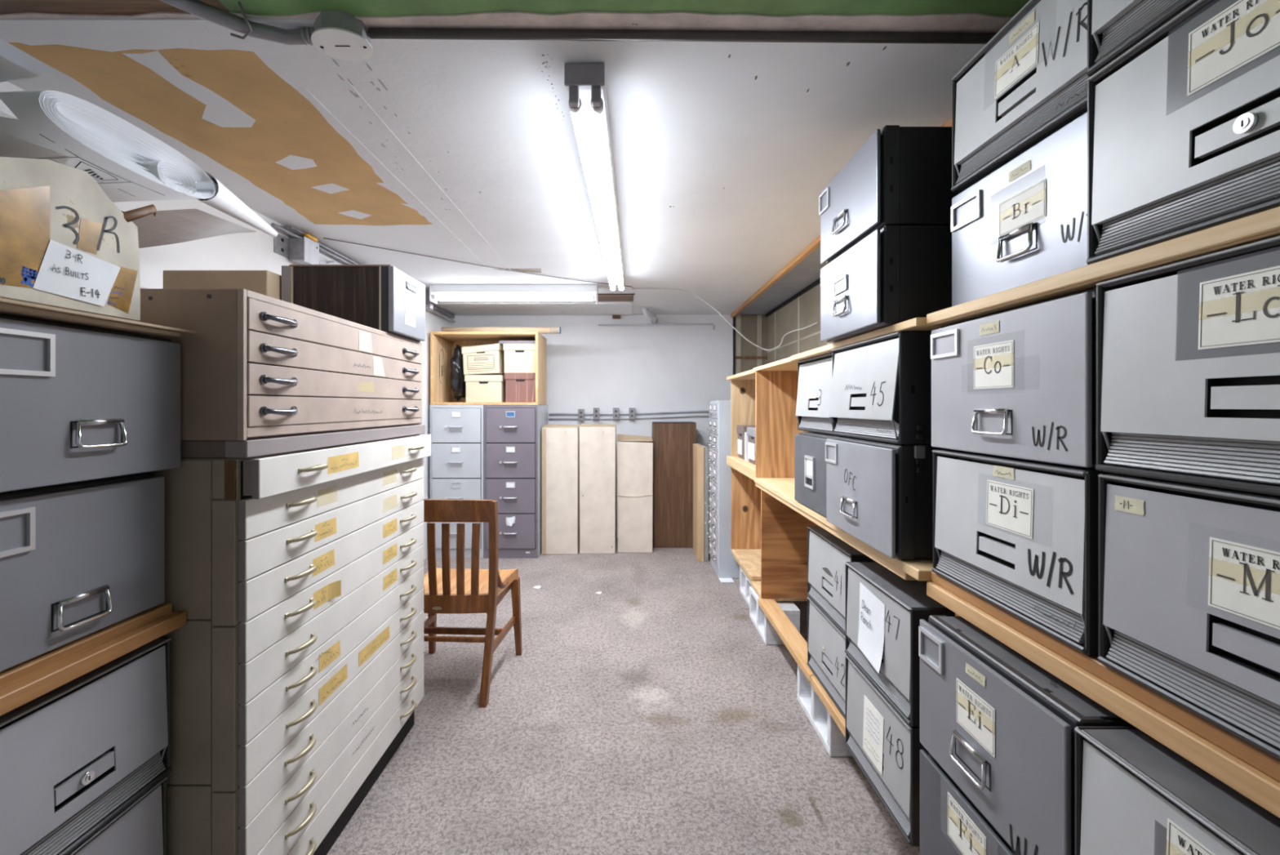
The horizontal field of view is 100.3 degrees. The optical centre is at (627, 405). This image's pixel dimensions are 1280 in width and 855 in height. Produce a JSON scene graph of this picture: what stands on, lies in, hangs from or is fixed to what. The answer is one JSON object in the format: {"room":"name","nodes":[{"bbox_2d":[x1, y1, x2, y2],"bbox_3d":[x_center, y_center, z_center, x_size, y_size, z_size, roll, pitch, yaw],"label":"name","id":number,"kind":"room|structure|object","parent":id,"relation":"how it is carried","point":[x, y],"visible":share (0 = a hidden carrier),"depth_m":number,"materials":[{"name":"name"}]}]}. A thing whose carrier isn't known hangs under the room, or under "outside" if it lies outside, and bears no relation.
{"room":"file storage room","nodes":[
{"label":"file storage room","id":0,"kind":"room"},
{"bbox_2d":[0,81,453,559],"bbox_3d":[-1.810,0.175,2.640,0.100,2.310,5.680,0,0,0],"label":"wall","id":1,"kind":"structure","parent":0,"point":[240,251],"depth_m":2.34,"materials":[{"name":"white paint"}]},
{"bbox_2d":[0,0,230,15],"bbox_3d":[-1.395,-0.945,0.831,0.930,0.050,0.862,0,0,0],"label":"trim","id":2,"kind":"structure","parent":1,"relation":"attached to","point":[114,7],"depth_m":1.23,"materials":[{"name":"brown wood"}]},
{"bbox_2d":[0,17,315,42],"bbox_3d":[-1.260,-0.915,1.301,1.200,0.007,0.078,0,0,0],"label":"trim","id":3,"kind":"structure","parent":1,"relation":"attached to","point":[11,29],"depth_m":1.29,"materials":[{"name":"white paint"}]},
{"bbox_2d":[273,233,319,264],"bbox_3d":[-1.714,-0.811,2.768,0.090,0.128,0.236,0,0,0],"label":"switch box","id":4,"kind":"object","parent":1,"relation":"attached to","point":[304,251],"visible":0.88,"depth_m":2.76,"materials":[{"name":"grey"}]},
{"bbox_2d":[271,222,454,318],"bbox_3d":[-1.730,-0.879,3.950,0.019,0.026,2.700,0,0,0],"label":"conduit pipe","id":5,"kind":"object","parent":1,"relation":"attached to","point":[273,224],"visible":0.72,"depth_m":3.03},
{"bbox_2d":[319,259,455,322],"bbox_3d":[-1.718,-0.819,4.092,0.039,0.070,2.415,0,0,0],"label":"conduit pipe","id":6,"kind":"object","parent":1,"relation":"attached to","point":[333,262],"visible":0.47,"depth_m":4.65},
{"bbox_2d":[0,11,1013,33],"bbox_3d":[-0.180,-0.943,1.290,3.360,0.054,0.091,0,0,0],"label":"pipe","id":7,"kind":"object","parent":1,"relation":"attached to","point":[668,20],"depth_m":1.27,"materials":[{"name":"metal"}]},
{"bbox_2d":[7,39,986,315],"bbox_3d":[-0.230,-0.944,3.408,3.260,0.072,4.145,0,0,0],"label":"ceiling","id":8,"kind":"structure","parent":0,"point":[724,154],"depth_m":1.85,"materials":[{"name":"white paint"}]},
{"bbox_2d":[311,10,373,61],"bbox_3d":[-0.690,-0.894,1.290,0.136,0.051,0.116,0,0,0],"label":"junction box","id":9,"kind":"object","parent":8,"relation":"attached to","point":[338,34],"visible":1,"depth_m":1.27,"materials":[{"name":"white metal"}]},
{"bbox_2d":[159,0,314,45],"bbox_3d":[-0.903,-0.896,1.229,0.340,0.044,0.075,0,0,-33],"label":"conduit","id":10,"kind":"object","parent":9,"relation":"attached to","point":[301,36],"visible":0.8,"depth_m":1.24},
{"bbox_2d":[230,1,252,39],"bbox_3d":[-0.893,-0.886,1.235,0.080,0.049,0.032,0,0,43],"label":"tie","id":11,"kind":"object","parent":10,"relation":"attached to","point":[250,31],"visible":1,"depth_m":1.23,"materials":[{"name":"grey"}]},
{"bbox_2d":[284,225,454,315],"bbox_3d":[-1.730,-0.902,4.000,0.019,0.026,2.600,0,0,0],"label":"conduit pipe","id":12,"kind":"object","parent":8,"relation":"attached to","point":[286,227],"visible":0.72,"depth_m":3.12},
{"bbox_2d":[425,287,433,309],"bbox_3d":[-1.548,-0.835,4.150,0.091,0.168,0.060,0,0,0],"label":"junction box","id":13,"kind":"object","parent":8,"relation":"attached to","point":[428,304],"visible":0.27,"depth_m":4.12,"materials":[{"name":"grey metal"}]},
{"bbox_2d":[323,237,631,287],"bbox_3d":[-0.835,-0.914,3.532,2.070,0.006,0.072,0,0,-35],"label":"cable","id":14,"kind":"object","parent":8,"relation":"attached to","point":[323,237],"visible":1,"depth_m":3.38,"materials":[{"name":"grey plastic"}]},
{"bbox_2d":[429,284,598,303],"bbox_3d":[-0.868,-0.857,4.100,1.269,0.125,0.132,0,0,0],"label":"lamp","id":15,"kind":"object","parent":8,"relation":"attached to","point":[437,292],"visible":1,"depth_m":4.04,"materials":[{"name":"white glass"}]},
{"bbox_2d":[564,62,625,292],"bbox_3d":[-0.096,-0.869,2.650,0.108,0.101,2.440,0,0,1],"label":"lamp","id":16,"kind":"object","parent":8,"relation":"attached to","point":[585,83],"visible":1,"depth_m":1.76,"materials":[{"name":"white glass"}]},
{"bbox_2d":[568,86,579,106],"bbox_3d":[-0.147,-0.843,1.454,0.026,0.048,0.028,0,0,1],"label":"socket","id":17,"kind":"object","parent":16,"relation":"attached to","point":[574,91],"depth_m":1.44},
{"bbox_2d":[591,85,600,106],"bbox_3d":[-0.087,-0.843,1.454,0.026,0.048,0.028,0,0,1],"label":"socket","id":18,"kind":"object","parent":16,"relation":"attached to","point":[595,90],"depth_m":1.44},
{"bbox_2d":[640,306,657,324],"bbox_3d":[0.227,-0.872,5.173,0.114,0.095,0.421,0,0,18],"label":"drain pipe","id":19,"kind":"object","parent":8,"relation":"attached to","point":[646,313],"visible":1,"depth_m":5.02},
{"bbox_2d":[368,27,996,44],"bbox_3d":[0.386,-0.907,1.312,2.028,0.023,0.022,0,0,-1],"label":"conduit pipe","id":20,"kind":"object","parent":8,"relation":"attached to","point":[422,33],"visible":0.66,"depth_m":1.30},
{"bbox_2d":[631,287,817,350],"bbox_3d":[0.742,-0.683,4.212,1.395,0.476,0.328,0,0,9],"label":"cable","id":21,"kind":"object","parent":8,"relation":"hanging from","point":[703,300],"visible":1,"depth_m":4.22,"materials":[{"name":"grey plastic"}]},
{"bbox_2d":[453,314,733,537],"bbox_3d":[-0.180,0.175,5.430,3.360,2.310,0.100,0,0,0],"label":"wall","id":22,"kind":"structure","parent":0,"point":[590,365],"depth_m":5.38,"materials":[{"name":"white paint"}]},
{"bbox_2d":[549,409,709,414],"bbox_3d":[0.130,0.066,5.360,1.840,0.053,0.021,0,0,0],"label":"conduit pipe","id":23,"kind":"object","parent":22,"relation":"attached to","point":[689,411],"visible":0.77,"depth_m":5.35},
{"bbox_2d":[549,414,709,419],"bbox_3d":[0.130,0.113,5.362,1.840,0.049,0.017,0,0,0],"label":"conduit pipe","id":24,"kind":"object","parent":22,"relation":"attached to","point":[686,415],"visible":0.76,"depth_m":5.36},
{"bbox_2d":[598,323,714,328],"bbox_3d":[0.285,-0.800,5.368,1.171,0.061,0.018,0,0,0],"label":"conduit pipe","id":25,"kind":"object","parent":22,"relation":"attached to","point":[651,324],"visible":1,"depth_m":5.36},
{"bbox_2d":[734,314,767,374],"bbox_3d":[1.237,0.205,5.367,0.324,2.249,0.023,0,0,0],"label":"wall","id":26,"kind":"structure","parent":22,"relation":"attached to","point":[748,356],"depth_m":5.37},
{"bbox_2d":[730,117,951,317],"bbox_3d":[1.046,-0.902,3.349,0.032,0.034,4.019,0,0,0],"label":"trim","id":27,"kind":"structure","parent":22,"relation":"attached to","point":[815,243],"depth_m":3.52,"materials":[{"name":"orange wood"}]},
{"bbox_2d":[326,537,919,854],"bbox_3d":[-0.200,1.360,2.240,4.200,0.060,6.480,0,0,0],"label":"floor","id":28,"kind":"structure","parent":0,"point":[650,713],"depth_m":2.13,"materials":[{"name":"grey carpet"}]},
{"bbox_2d":[151,424,431,854],"bbox_3d":[-1.247,0.704,1.716,0.912,1.252,1.061,0,0,0],"label":"file cabinet","id":29,"kind":"object","parent":28,"relation":"on","point":[294,563],"visible":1,"depth_m":1.34,"materials":[{"name":"metal"}]},
{"bbox_2d":[137,288,422,439],"bbox_3d":[-1.228,-0.092,1.700,0.814,0.338,1.031,0,0,0],"label":"file","id":30,"kind":"object","parent":29,"relation":"on","point":[255,365],"visible":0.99,"depth_m":1.29,"materials":[{"name":"beige paint"}]},
{"bbox_2d":[163,270,281,300],"bbox_3d":[-1.421,-0.365,1.985,0.362,0.206,0.300,0,0,0],"label":"carton","id":31,"kind":"object","parent":30,"relation":"on","point":[266,282],"visible":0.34,"depth_m":1.83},
{"bbox_2d":[281,264,425,342],"bbox_3d":[-1.029,-0.382,2.045,0.406,0.240,0.300,0,0,0],"label":"file box","id":32,"kind":"object","parent":30,"relation":"on","point":[385,298],"visible":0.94,"depth_m":1.90,"materials":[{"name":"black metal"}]},
{"bbox_2d":[430,404,484,557],"bbox_3d":[-1.496,0.661,4.936,0.467,1.336,0.649,0,0,0],"label":"filing cabinet","id":33,"kind":"object","parent":28,"relation":"on","point":[456,431],"visible":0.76,"depth_m":4.65,"materials":[{"name":"metal"}]},
{"bbox_2d":[422,498,522,707],"bbox_3d":[-0.832,0.871,2.618,0.518,0.918,0.563,0,0,3],"label":"wooden chair","id":34,"kind":"object","parent":28,"relation":"on","point":[446,589],"visible":0.82,"depth_m":2.41,"materials":[{"name":"brown wood"}]},
{"bbox_2d":[484,404,548,557],"bbox_3d":[-1.022,0.661,4.936,0.472,1.336,0.649,0,0,0],"label":"filing cabinet","id":35,"kind":"object","parent":28,"relation":"on","point":[513,433],"visible":0.95,"depth_m":4.65,"materials":[{"name":"grey metal"}]},
{"bbox_2d":[430,331,546,404],"bbox_3d":[-1.256,-0.329,4.912,0.938,0.640,0.506,0,0,0],"label":"wooden shelf","id":36,"kind":"object","parent":35,"relation":"on","point":[442,344],"visible":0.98,"depth_m":4.84,"materials":[{"name":"brown wood"}]},
{"bbox_2d":[449,344,466,400],"bbox_3d":[-1.560,-0.306,4.926,0.124,0.532,0.238,0,0,0],"label":"plastic bag","id":37,"kind":"object","parent":36,"relation":"in","point":[458,384],"visible":0.84,"depth_m":4.85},
{"bbox_2d":[464,374,505,402],"bbox_3d":[-1.285,-0.153,4.920,0.334,0.243,0.360,0,0,0],"label":"carton","id":38,"kind":"object","parent":36,"relation":"in","point":[479,388],"visible":0.78,"depth_m":4.75,"materials":[{"name":"beige"}]},
{"bbox_2d":[461,343,504,375],"bbox_3d":[-1.311,-0.416,4.915,0.337,0.276,0.360,0,0,0],"label":"carton","id":39,"kind":"object","parent":38,"relation":"on","point":[486,359],"visible":0.95,"depth_m":4.74,"materials":[{"name":"beige"}]},
{"bbox_2d":[440,326,560,333],"bbox_3d":[-1.138,-0.679,4.800,1.064,0.062,0.062,0,0,0],"label":"cardboard tube","id":40,"kind":"object","parent":36,"relation":"on","point":[542,330],"visible":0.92,"depth_m":4.77,"materials":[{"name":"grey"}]},
{"bbox_2d":[504,373,535,402],"bbox_3d":[-0.958,-0.162,4.920,0.281,0.262,0.360,0,0,0],"label":"carton","id":41,"kind":"object","parent":36,"relation":"in","point":[519,387],"visible":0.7,"depth_m":4.75,"materials":[{"name":"pink"}]},
{"bbox_2d":[502,343,535,373],"bbox_3d":[-0.963,-0.423,4.920,0.294,0.258,0.360,0,0,0],"label":"carton","id":42,"kind":"object","parent":41,"relation":"on","point":[518,357],"visible":0.65,"depth_m":4.75,"materials":[{"name":"white"}]},
{"bbox_2d":[498,340,535,345],"bbox_3d":[-0.988,-0.571,4.940,0.345,0.031,0.320,0,0,0],"label":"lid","id":43,"kind":"object","parent":42,"relation":"on","point":[501,342],"visible":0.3,"depth_m":4.78,"materials":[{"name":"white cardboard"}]},
{"bbox_2d":[542,423,580,554],"bbox_3d":[-0.610,0.752,4.934,0.324,1.154,0.321,0,0,0],"label":"board","id":44,"kind":"object","parent":28,"relation":"on","point":[560,442],"visible":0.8,"depth_m":4.78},
{"bbox_2d":[578,423,616,553],"bbox_3d":[-0.276,0.750,4.949,0.328,1.159,0.322,0,0,0],"label":"board","id":45,"kind":"object","parent":28,"relation":"on","point":[597,442],"visible":1,"depth_m":4.79,"materials":[{"name":"beige"}]},
{"bbox_2d":[617,434,653,552],"bbox_3d":[0.063,0.799,4.978,0.326,1.059,0.304,0,0,0],"label":"board","id":46,"kind":"object","parent":28,"relation":"on","point":[634,452],"visible":1,"depth_m":4.83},
{"bbox_2d":[652,421,696,547],"bbox_3d":[0.438,0.743,5.140,0.404,1.173,0.280,0,0,0],"label":"wooden board","id":47,"kind":"object","parent":28,"relation":"on","point":[673,442],"visible":0.85,"depth_m":5.00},
{"bbox_2d":[693,443,704,561],"bbox_3d":[0.623,0.837,4.725,0.054,0.984,0.350,0,0,0],"label":"wooden board","id":48,"kind":"object","parent":28,"relation":"on","point":[698,449],"visible":1,"depth_m":4.55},
{"bbox_2d":[702,444,708,560],"bbox_3d":[0.671,0.844,4.708,0.036,0.970,0.304,0,0,0],"label":"metal panel","id":49,"kind":"object","parent":28,"relation":"on","point":[706,449],"visible":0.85,"depth_m":4.56,"materials":[{"name":"white"}]},
{"bbox_2d":[706,400,739,577],"bbox_3d":[0.880,0.644,4.330,0.431,1.372,0.430,0,0,0],"label":"cabinet","id":50,"kind":"object","parent":28,"relation":"on","point":[722,561],"visible":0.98,"depth_m":4.12,"materials":[{"name":"grey metal"}]},
{"bbox_2d":[739,566,751,606],"bbox_3d":[0.897,1.233,3.628,0.194,0.194,0.397,0,0,0],"label":"cinder block","id":51,"kind":"object","parent":28,"relation":"on","point":[744,582],"visible":0.23,"depth_m":3.70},
{"bbox_2d":[730,547,807,600],"bbox_3d":[1.036,1.103,3.553,0.528,0.062,0.955,0,0,0],"label":"wooden shelf","id":52,"kind":"object","parent":51,"relation":"on","point":[748,559],"visible":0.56,"depth_m":3.60,"materials":[{"name":"brown wood"}]},
{"bbox_2d":[730,466,760,548],"bbox_3d":[1.067,0.757,4.008,0.585,0.628,0.019,0,0,0],"label":"end panel","id":53,"kind":"object","parent":52,"relation":"on","point":[745,496],"visible":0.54,"depth_m":4.00,"materials":[{"name":"brown wood"}]},
{"bbox_2d":[726,455,755,479],"bbox_3d":[1.052,0.410,3.548,0.615,0.064,0.984,0,0,0],"label":"wooden shelf","id":54,"kind":"object","parent":53,"relation":"on","point":[748,468],"visible":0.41,"depth_m":3.52,"materials":[{"name":"brown wood"}]},
{"bbox_2d":[730,379,755,456],"bbox_3d":[1.067,0.091,4.008,0.585,0.572,0.019,0,0,0],"label":"end panel","id":55,"kind":"object","parent":54,"relation":"on","point":[743,392],"visible":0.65,"depth_m":4.00,"materials":[{"name":"brown wood"}]},
{"bbox_2d":[726,368,755,379],"bbox_3d":[1.052,-0.207,3.548,0.615,0.024,0.984,0,0,0],"label":"wooden shelf","id":56,"kind":"object","parent":55,"relation":"on","point":[748,375],"visible":0.24,"depth_m":3.59,"materials":[{"name":"brown wood"}]},
{"bbox_2d":[736,425,755,459],"bbox_3d":[0.990,0.260,3.820,0.380,0.235,0.240,0,0,0],"label":"storage box","id":57,"kind":"object","parent":54,"relation":"on","point":[740,429],"visible":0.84,"depth_m":3.79,"materials":[{"name":"white cardboard"}]},
{"bbox_2d":[744,431,748,461],"bbox_3d":[0.950,0.279,3.647,0.300,0.198,0.025,0,0,0],"label":"ring binder","id":58,"kind":"object","parent":54,"relation":"on","point":[746,459],"visible":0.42,"depth_m":3.63,"materials":[{"name":"plastic"}]},
{"bbox_2d":[746,426,755,464],"bbox_3d":[0.990,0.260,3.460,0.380,0.235,0.280,0,0,0],"label":"storage box","id":59,"kind":"object","parent":54,"relation":"on","point":[751,431],"visible":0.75,"depth_m":3.46,"materials":[{"name":"cardboard"}]},
{"bbox_2d":[749,586,799,644],"bbox_3d":[0.862,1.233,3.167,0.194,0.194,0.397,0,0,0],"label":"cinder block","id":60,"kind":"object","parent":28,"relation":"on","point":[768,633],"visible":0.54,"depth_m":3.01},
{"bbox_2d":[797,664,853,756],"bbox_3d":[0.862,1.233,2.219,0.194,0.194,0.397,0,0,0],"label":"cinder block","id":61,"kind":"object","parent":28,"relation":"on","point":[832,737],"visible":0.27,"depth_m":2.19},
{"bbox_2d":[758,597,814,682],"bbox_3d":[0.787,1.115,2.612,0.090,0.038,0.875,0,0,0],"label":"wooden shelf","id":62,"kind":"object","parent":61,"relation":"on","point":[790,636],"visible":0.76,"depth_m":2.58,"materials":[{"name":"brown wood"}]},
{"bbox_2d":[760,488,818,598],"bbox_3d":[1.030,0.750,3.043,0.540,0.688,0.019,0,0,0],"label":"divider","id":63,"kind":"object","parent":62,"relation":"on","point":[784,530],"visible":0.35,"depth_m":3.04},
{"bbox_2d":[810,675,845,737],"bbox_3d":[0.757,1.115,1.965,0.030,0.038,0.410,0,0,0],"label":"stud","id":64,"kind":"object","parent":61,"relation":"on","point":[839,719],"visible":0.48,"depth_m":1.98,"materials":[{"name":"brown wood"}]},
{"bbox_3d":[1.077,1.233,1.718,0.194,0.194,0.397,0,0,0],"label":"cinder block","id":65,"kind":"object","parent":28,"relation":"on","visible":0},
{"bbox_3d":[1.036,1.121,1.735,0.528,0.026,0.870,0,0,0],"label":"wooden shelf","id":66,"kind":"object","parent":65,"relation":"on","visible":0},
{"bbox_2d":[806,596,846,719],"bbox_3d":[1.048,0.950,2.039,0.584,0.287,0.447,0,0,0],"label":"file box","id":67,"kind":"object","parent":66,"relation":"on","point":[826,643],"visible":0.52,"depth_m":2.04,"materials":[{"name":"black metal"}]},
{"bbox_2d":[806,525,875,635],"bbox_3d":[1.048,0.655,2.039,0.584,0.293,0.447,0,0,0],"label":"file box","id":68,"kind":"object","parent":67,"relation":"on","point":[828,554],"visible":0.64,"depth_m":2.03,"materials":[{"name":"black metal"}]},
{"bbox_2d":[844,653,928,845],"bbox_3d":[0.998,0.957,1.541,0.584,0.295,0.411,0,0,0],"label":"file box","id":69,"kind":"object","parent":66,"relation":"on","point":[882,744],"visible":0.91,"depth_m":1.48,"materials":[{"name":"black metal"}]},
{"bbox_2d":[844,561,955,726],"bbox_3d":[0.992,0.657,1.541,0.596,0.296,0.411,0,0,0],"label":"file box","id":70,"kind":"object","parent":69,"relation":"on","point":[884,610],"visible":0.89,"depth_m":1.48,"materials":[{"name":"black metal"}]},
{"bbox_3d":[1.380,0.554,0.790,0.036,1.552,0.980,0,0,0],"label":"upright","id":71,"kind":"object","parent":28,"relation":"on","visible":0},
{"bbox_2d":[754,477,933,580],"bbox_3d":[1.032,0.424,2.140,0.655,0.048,1.690,0,0,0],"label":"wooden shelf","id":72,"kind":"object","parent":71,"relation":"attached to","point":[782,489],"visible":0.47,"depth_m":1.77,"materials":[{"name":"brown wood"}]},
{"bbox_2d":[755,370,809,477],"bbox_3d":[1.036,0.103,2.971,0.648,0.592,0.018,0,0,0],"label":"divider","id":73,"kind":"object","parent":72,"relation":"on","point":[776,391],"visible":0.42,"depth_m":2.96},
{"bbox_2d":[794,431,838,516],"bbox_3d":[0.986,0.253,2.045,0.588,0.289,0.399,0,0,0],"label":"file box","id":74,"kind":"object","parent":72,"relation":"on","point":[810,463],"visible":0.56,"depth_m":2.04,"materials":[{"name":"black metal"}]},
{"bbox_2d":[795,352,833,435],"bbox_3d":[1.019,-0.043,2.095,0.592,0.296,0.439,0,0,0],"label":"file box","id":75,"kind":"object","parent":74,"relation":"on","point":[815,375],"visible":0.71,"depth_m":2.10,"materials":[{"name":"black metal"}]},
{"bbox_2d":[825,435,951,559],"bbox_3d":[0.962,0.250,1.602,0.596,0.295,0.459,0,0,0],"label":"file box","id":76,"kind":"object","parent":72,"relation":"on","point":[876,494],"visible":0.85,"depth_m":1.43,"materials":[{"name":"black metal"}]},
{"bbox_2d":[828,331,931,473],"bbox_3d":[0.982,-0.010,1.598,0.596,0.365,0.468,0,0,0],"label":"file box","id":77,"kind":"object","parent":76,"relation":"on","point":[881,389],"visible":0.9,"depth_m":1.44,"materials":[{"name":"black metal"}]},
{"bbox_2d":[752,317,945,371],"bbox_3d":[1.030,-0.204,2.167,0.660,0.021,1.746,0,0,0],"label":"wooden shelf","id":78,"kind":"object","parent":71,"relation":"attached to","point":[917,324],"visible":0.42,"depth_m":1.70,"materials":[{"name":"brown wood"}]},
{"bbox_2d":[820,225,951,342],"bbox_3d":[0.942,-0.348,1.621,0.596,0.263,0.420,0,0,0],"label":"file box","id":79,"kind":"object","parent":78,"relation":"on","point":[895,274],"visible":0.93,"depth_m":1.42,"materials":[{"name":"black metal"}]},
{"bbox_2d":[818,124,959,264],"bbox_3d":[0.942,-0.613,1.621,0.596,0.263,0.420,0,0,0],"label":"file box","id":80,"kind":"object","parent":79,"relation":"on","point":[900,175],"visible":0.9,"depth_m":1.42,"materials":[{"name":"black metal"}]},
{"bbox_2d":[926,571,1279,817],"bbox_3d":[1.041,0.429,0.786,0.638,0.058,1.012,0,0,0],"label":"wooden shelf","id":81,"kind":"object","parent":71,"relation":"attached to","point":[1250,771],"visible":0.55,"depth_m":0.76,"materials":[{"name":"orange wood"}]},
{"bbox_2d":[932,449,1115,655],"bbox_3d":[1.018,0.251,1.064,0.584,0.293,0.435,0,0,0],"label":"file box","id":82,"kind":"object","parent":81,"relation":"on","point":[1020,535],"visible":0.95,"depth_m":0.99,"materials":[{"name":"black metal"}]},
{"bbox_2d":[930,287,1096,468],"bbox_3d":[1.012,-0.045,1.067,0.596,0.293,0.441,0,0,0],"label":"file box","id":83,"kind":"object","parent":82,"relation":"on","point":[1020,382],"visible":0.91,"depth_m":0.99,"materials":[{"name":"black metal"}]},
{"bbox_2d":[1097,473,1279,759],"bbox_3d":[1.018,0.251,0.619,0.584,0.293,0.426,0,0,0],"label":"file box","id":84,"kind":"object","parent":81,"relation":"on","point":[1189,573],"visible":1,"depth_m":0.69,"materials":[{"name":"black metal"}]},
{"bbox_2d":[1095,235,1279,495],"bbox_3d":[1.018,-0.045,0.621,0.584,0.293,0.430,0,0,0],"label":"file box","id":85,"kind":"object","parent":84,"relation":"on","point":[1188,351],"visible":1,"depth_m":0.69,"materials":[{"name":"black metal"}]},
{"bbox_2d":[926,206,1279,324],"bbox_3d":[1.041,-0.208,0.786,0.638,0.028,1.012,0,0,0],"label":"wooden shelf","id":86,"kind":"object","parent":71,"relation":"attached to","point":[1265,224],"visible":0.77,"depth_m":0.78,"materials":[{"name":"brown wood"}]},
{"bbox_2d":[951,111,1088,306],"bbox_3d":[1.057,-0.366,1.071,0.596,0.283,0.417,0,0,0],"label":"file box","id":87,"kind":"object","parent":86,"relation":"on","point":[1024,222],"visible":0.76,"depth_m":1.04,"materials":[{"name":"black metal"}]},
{"bbox_2d":[951,0,1090,192],"bbox_3d":[1.063,-0.646,1.071,0.584,0.271,0.417,0,0,0],"label":"file box","id":88,"kind":"object","parent":87,"relation":"on","point":[1028,82],"visible":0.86,"depth_m":1.06,"materials":[{"name":"black metal"}]},
{"bbox_2d":[1086,0,1279,264],"bbox_3d":[1.023,-0.373,0.644,0.584,0.298,0.427,0,0,0],"label":"file box","id":89,"kind":"object","parent":86,"relation":"on","point":[1184,125],"visible":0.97,"depth_m":0.70,"materials":[{"name":"black metal"}]},
{"bbox_2d":[1086,0,1198,76],"bbox_3d":[1.023,-0.673,0.644,0.584,0.293,0.427,0,0,0],"label":"file box","id":90,"kind":"object","parent":89,"relation":"on","point":[1114,27],"visible":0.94,"depth_m":0.80,"materials":[{"name":"black metal"}]},
{"bbox_3d":[-1.300,1.235,0.495,0.500,0.189,0.090,0,0,0],"label":"block","id":91,"kind":"object","parent":28,"relation":"on","visible":0},
{"bbox_3d":[-1.305,1.121,0.739,0.590,0.038,0.878,0,0,0],"label":"wooden shelf","id":92,"kind":"object","parent":91,"relation":"on","visible":0},
{"bbox_2d":[66,774,167,854],"bbox_3d":[-1.293,0.952,0.985,0.584,0.295,0.365,0,0,0],"label":"file box","id":93,"kind":"object","parent":92,"relation":"on","point":[140,828],"visible":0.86,"depth_m":1.10,"materials":[{"name":"black metal"}]},
{"bbox_2d":[0,636,171,854],"bbox_3d":[-1.288,0.652,0.987,0.584,0.294,0.369,0,0,0],"label":"file box","id":94,"kind":"object","parent":93,"relation":"on","point":[73,756],"visible":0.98,"depth_m":0.99,"materials":[{"name":"black metal"}]},
{"bbox_2d":[0,603,186,715],"bbox_3d":[-1.289,0.463,0.742,0.622,0.058,0.884,0,0,0],"label":"wooden shelf","id":95,"kind":"object","parent":94,"relation":"on","point":[24,682],"visible":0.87,"depth_m":0.97,"materials":[{"name":"orange wood"}]},
{"bbox_2d":[0,471,164,671],"bbox_3d":[-1.292,0.288,0.985,0.596,0.289,0.365,0,0,0],"label":"file box","id":96,"kind":"object","parent":95,"relation":"on","point":[78,559],"visible":0.98,"depth_m":0.97,"materials":[{"name":"black metal"}]},
{"bbox_2d":[0,314,180,492],"bbox_3d":[-1.267,-0.004,0.991,0.596,0.287,0.377,0,0,0],"label":"file box","id":97,"kind":"object","parent":96,"relation":"on","point":[77,403],"visible":1,"depth_m":0.96,"materials":[{"name":"black metal"}]},
{"bbox_2d":[0,297,196,336],"bbox_3d":[-1.250,-0.160,0.812,0.600,0.020,0.725,0,0,0],"label":"wooden shelf","id":98,"kind":"object","parent":97,"relation":"on","point":[9,307],"visible":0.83,"depth_m":0.95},
{"bbox_2d":[0,156,156,320],"bbox_3d":[-1.242,-0.303,0.809,0.515,0.258,0.659,0,0,0],"label":"carton","id":99,"kind":"object","parent":98,"relation":"on","point":[64,243],"visible":1,"depth_m":0.95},
{"bbox_2d":[0,39,277,248],"bbox_3d":[-1.230,-0.546,1.340,0.530,0.225,1.330,0,0,0],"label":"roll","id":100,"kind":"object","parent":99,"relation":"on","point":[127,162],"visible":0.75,"depth_m":1.05,"materials":[{"name":"white paper"}]},
{"bbox_2d":[217,0,1029,17],"bbox_3d":[0.285,-0.945,0.181,2.430,0.050,2.162,0,0,0],"label":"ceiling","id":101,"kind":"structure","parent":0,"point":[1006,8],"depth_m":1.23,"materials":[{"name":"green paint"}]},
{"bbox_2d":[767,283,831,364],"bbox_3d":[1.447,0.175,2.590,0.106,2.310,5.580,0,0,0],"label":"wall","id":102,"kind":"structure","parent":0,"point":[803,311],"depth_m":4.45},
{"bbox_2d":[765,277,820,316],"bbox_3d":[1.387,-0.904,3.347,0.013,0.029,4.014,0,0,0],"label":"trim","id":103,"kind":"structure","parent":102,"relation":"attached to","point":[817,282],"depth_m":4.40,"materials":[{"name":"black"}]},
{"bbox_3d":[0.857,1.233,0.898,0.194,0.194,0.397,0,0,0],"label":"cinder block","id":104,"kind":"object","parent":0,"visible":0},
{"bbox_3d":[0.858,1.120,0.900,0.185,0.030,0.360,0,0,0],"label":"timber offcut","id":105,"kind":"object","parent":104,"relation":"on","visible":0},
{"bbox_3d":[0.986,1.085,0.758,0.628,0.039,0.955,0,0,0],"label":"wooden shelf","id":106,"kind":"object","parent":105,"relation":"on","visible":0},
{"bbox_2d":[920,749,1017,854],"bbox_3d":[0.946,0.918,1.012,0.596,0.291,0.411,0,0,0],"label":"file box","id":107,"kind":"object","parent":106,"relation":"on","point":[951,824],"visible":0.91,"depth_m":1.10,"materials":[{"name":"black metal"}]},
{"bbox_2d":[918,614,1133,854],"bbox_3d":[0.946,0.626,1.012,0.596,0.303,0.411,0,0,0],"label":"file box","id":108,"kind":"object","parent":107,"relation":"on","point":[1001,725],"visible":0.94,"depth_m":0.95,"materials":[{"name":"black metal"}]},
{"bbox_3d":[0.952,0.918,0.586,0.584,0.291,0.421,0,0,0],"label":"file box","id":109,"kind":"object","parent":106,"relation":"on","visible":0},
{"bbox_2d":[1074,725,1279,854],"bbox_3d":[0.952,0.622,0.586,0.584,0.293,0.421,0,0,0],"label":"file box","id":110,"kind":"object","parent":109,"relation":"on","point":[1135,794],"visible":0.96,"depth_m":0.70,"materials":[{"name":"black metal"}]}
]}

